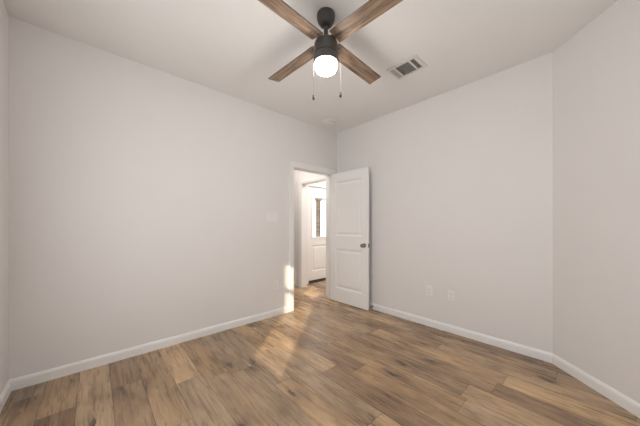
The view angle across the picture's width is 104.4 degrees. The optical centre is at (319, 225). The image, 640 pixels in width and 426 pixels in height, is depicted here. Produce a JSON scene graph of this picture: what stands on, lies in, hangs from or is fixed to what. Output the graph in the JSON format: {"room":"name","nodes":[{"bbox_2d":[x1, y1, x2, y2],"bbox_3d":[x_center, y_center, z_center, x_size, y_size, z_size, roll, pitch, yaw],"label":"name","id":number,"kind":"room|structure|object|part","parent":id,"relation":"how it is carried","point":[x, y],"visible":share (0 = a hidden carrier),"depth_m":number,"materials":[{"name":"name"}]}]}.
{"room":"empty bedroom","nodes":[
{"label":"empty bedroom","id":0,"kind":"room"},
{"bbox_2d":[0,0,8,394],"bbox_3d":[-1.058,-0.160,0.388,0.120,2.740,3.738,0,0,-42],"label":"wall","id":1,"kind":"structure","parent":0,"point":[4,17],"depth_m":1.72,"materials":[{"name":"paint"}]},
{"bbox_2d":[0,380,10,412],"bbox_3d":[-1.049,1.168,0.477,0.014,0.084,3.618,0,0,-42],"label":"baseboard","id":2,"kind":"structure","parent":1,"relation":"attached to","point":[6,391],"depth_m":1.69,"materials":[{"name":"white paint"}]},
{"bbox_2d":[9,16,336,379],"bbox_3d":[-1.038,-0.160,3.015,3.687,2.740,0.120,0,0,-42],"label":"wall","id":3,"kind":"structure","parent":0,"point":[141,195],"depth_m":2.28,"materials":[{"name":"paint"}]},
{"bbox_2d":[10,306,289,390],"bbox_3d":[-1.349,1.168,2.640,2.482,0.084,0.014,0,0,-42],"label":"baseboard","id":4,"kind":"structure","parent":3,"relation":"attached to","point":[17,383],"depth_m":2.27,"materials":[{"name":"white paint"}]},
{"bbox_2d":[273,280,277,289],"bbox_3d":[-0.596,0.800,3.330,0.072,0.117,0.008,0,0,-42],"label":"wall outlet","id":5,"kind":"object","parent":3,"relation":"attached to","point":[275,283],"visible":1,"depth_m":3.32,"materials":[{"name":"white plastic"}]},
{"bbox_2d":[289,161,335,311],"bbox_3d":[-0.125,0.150,3.833,0.935,2.120,0.138,0,0,-42],"label":"door frame","id":6,"kind":"structure","parent":3,"relation":"attached to","point":[292,164],"depth_m":3.57,"materials":[{"name":"white paint"}]},
{"bbox_2d":[331,167,369,309],"bbox_3d":[0.437,0.187,3.765,0.167,2.022,0.742,0,0,-44],"label":"door","id":7,"kind":"structure","parent":3,"relation":"in","point":[350,244],"depth_m":3.73,"materials":[{"name":"white paint"}]},
{"bbox_3d":[0.436,0.675,3.766,0.035,0.620,0.512,0,0,-44],"label":"panel","id":8,"kind":"part","parent":7,"relation":"part of","materials":[{"name":"white paint"}]},
{"bbox_3d":[0.436,-0.265,3.766,0.035,0.850,0.512,0,0,-44],"label":"panel","id":9,"kind":"part","parent":7,"relation":"part of","materials":[{"name":"white paint"}]},
{"bbox_2d":[2,0,617,133],"bbox_3d":[0.658,-1.590,2.796,5.902,0.120,4.990,0,0,-42],"label":"ceiling","id":10,"kind":"structure","parent":0,"point":[233,48],"depth_m":2.05,"materials":[{"name":"paint"}]},
{"bbox_2d":[323,119,334,125],"bbox_3d":[0.130,-1.503,3.647,0.180,0.054,0.180,0,0,-42],"label":"smoke detector","id":11,"kind":"object","parent":10,"relation":"attached to","point":[327,122],"visible":1,"depth_m":3.60,"materials":[{"name":"white plastic"}]},
{"bbox_2d":[258,0,402,99],"bbox_3d":[0.043,-1.221,1.800,1.011,0.618,1.011,0,0,0],"label":"ceiling fan","id":12,"kind":"object","parent":10,"relation":"hanging from","point":[326,52],"visible":1,"depth_m":1.73,"materials":[{"name":"brown wood"}]},
{"bbox_3d":[-0.217,-1.325,1.536,0.575,0.006,0.122,0,10,-45],"label":"blade","id":13,"kind":"part","parent":12,"relation":"part of","materials":[{"name":"brown wood"}]},
{"bbox_3d":[-0.220,-1.325,2.060,0.575,0.006,0.122,0,10,45],"label":"blade","id":14,"kind":"part","parent":12,"relation":"part of","materials":[{"name":"brown wood"}]},
{"bbox_3d":[-0.043,-1.079,1.799,0.011,0.273,0.002,0,0,4],"label":"pull chain","id":15,"kind":"part","parent":12,"relation":"part of","materials":[{"name":"metal"}]},
{"bbox_3d":[0.043,-1.144,1.800,0.160,0.068,0.160,0,0,-42],"label":"lamp glass","id":16,"kind":"part","parent":12,"relation":"part of","materials":[{"name":"white glass"}]},
{"bbox_3d":[0.304,-1.325,2.063,0.575,0.006,0.122,0,-10,-45],"label":"blade","id":17,"kind":"part","parent":12,"relation":"part of","materials":[{"name":"brown wood"}]},
{"bbox_3d":[0.306,-1.325,1.539,0.575,0.006,0.122,0,-10,45],"label":"blade","id":18,"kind":"part","parent":12,"relation":"part of","materials":[{"name":"brown wood"}]},
{"bbox_2d":[386,54,426,79],"bbox_3d":[0.840,-1.525,2.405,0.235,0.009,0.303,0,0,-42],"label":"ceiling vent","id":19,"kind":"object","parent":10,"relation":"in","point":[413,64],"visible":1,"depth_m":2.40,"materials":[{"name":"metal"}]},
{"bbox_2d":[294,170,325,281],"bbox_3d":[-0.315,-0.160,5.189,4.120,2.740,0.140,0,0,-42],"label":"wall","id":20,"kind":"structure","parent":0,"point":[324,182],"depth_m":4.94,"materials":[{"name":"paint"}]},
{"bbox_2d":[307,183,325,283],"bbox_3d":[0.058,0.155,5.516,1.060,2.110,0.158,0,0,-42],"label":"door frame","id":21,"kind":"structure","parent":20,"relation":"attached to","point":[316,185],"depth_m":5.15,"materials":[{"name":"white paint"}]},
{"bbox_2d":[309,187,325,281],"bbox_3d":[0.064,0.183,5.509,0.910,2.007,0.176,0,0,-42],"label":"door","id":22,"kind":"structure","parent":20,"relation":"in","point":[317,245],"depth_m":5.34,"materials":[{"name":"white paint"}]},
{"bbox_3d":[0.064,-0.175,5.509,0.704,0.904,0.060,0,0,-42],"label":"glass frame","id":23,"kind":"part","parent":22,"relation":"part of","materials":[{"name":"white paint"}]},
{"bbox_3d":[0.064,0.695,5.509,0.660,0.550,0.044,0,0,-42],"label":"panel","id":24,"kind":"part","parent":22,"relation":"part of","materials":[{"name":"white paint"}]},
{"bbox_2d":[0,280,639,425],"bbox_3d":[0.658,1.270,2.796,5.902,0.120,4.990,0,0,-42],"label":"floor","id":25,"kind":"structure","parent":0,"point":[324,361],"depth_m":1.89,"materials":[{"name":"brown wood"}]},
{"bbox_2d":[296,52,552,352],"bbox_3d":[0.834,-0.160,3.608,0.120,2.740,3.745,0,0,-42],"label":"wall","id":26,"kind":"structure","parent":0,"point":[461,178],"depth_m":2.67,"materials":[{"name":"paint"}]},
{"bbox_2d":[299,175,326,294],"bbox_3d":[-0.078,0.165,4.610,0.156,2.090,0.835,0,0,-42],"label":"door frame","id":27,"kind":"structure","parent":26,"relation":"attached to","point":[303,184],"depth_m":4.83,"materials":[{"name":"white paint"}]},
{"bbox_2d":[426,285,431,295],"bbox_3d":[1.313,0.785,2.986,0.008,0.117,0.072,0,0,-42],"label":"wall outlet","id":28,"kind":"object","parent":26,"relation":"attached to","point":[428,288],"visible":1,"depth_m":2.98,"materials":[{"name":"white plastic"}]},
{"bbox_2d":[448,290,454,301],"bbox_3d":[1.481,0.795,2.801,0.008,0.117,0.072,0,0,-42],"label":"wall outlet","id":29,"kind":"object","parent":26,"relation":"attached to","point":[451,294],"visible":1,"depth_m":2.79,"materials":[{"name":"white plastic"}]},
{"bbox_2d":[369,302,552,362],"bbox_3d":[1.161,1.168,3.150,0.014,0.084,2.639,0,0,-42],"label":"baseboard","id":30,"kind":"structure","parent":26,"relation":"attached to","point":[511,346],"depth_m":2.64,"materials":[{"name":"white paint"}]},
{"bbox_2d":[553,0,639,403],"bbox_3d":[2.077,-0.160,1.484,0.120,2.740,1.393,0,0,3],"label":"wall","id":31,"kind":"structure","parent":0,"point":[596,71],"depth_m":1.81,"materials":[{"name":"paint"}]},
{"bbox_2d":[552,354,639,417],"bbox_3d":[2.010,1.168,1.487,0.014,0.084,1.393,0,0,3],"label":"baseboard","id":32,"kind":"structure","parent":31,"relation":"attached to","point":[622,400],"depth_m":1.79,"materials":[{"name":"white paint"}]},
{"label":"outside","id":33,"kind":"structure","parent":0,"visible":0},
{"bbox_3d":[-0.722,1.320,8.212,6.015,0.180,4.880,0,0,-42],"label":"floor","id":34,"kind":"structure","parent":33,"visible":0},
{"bbox_2d":[315,198,325,236],"bbox_3d":[0.330,-0.090,9.630,1.270,2.640,0.200,0,0,-42],"label":"porch post","id":35,"kind":"object","parent":34,"relation":"on","point":[318,201],"visible":0.57,"depth_m":9.23,"materials":[{"name":"brick"}]}
]}

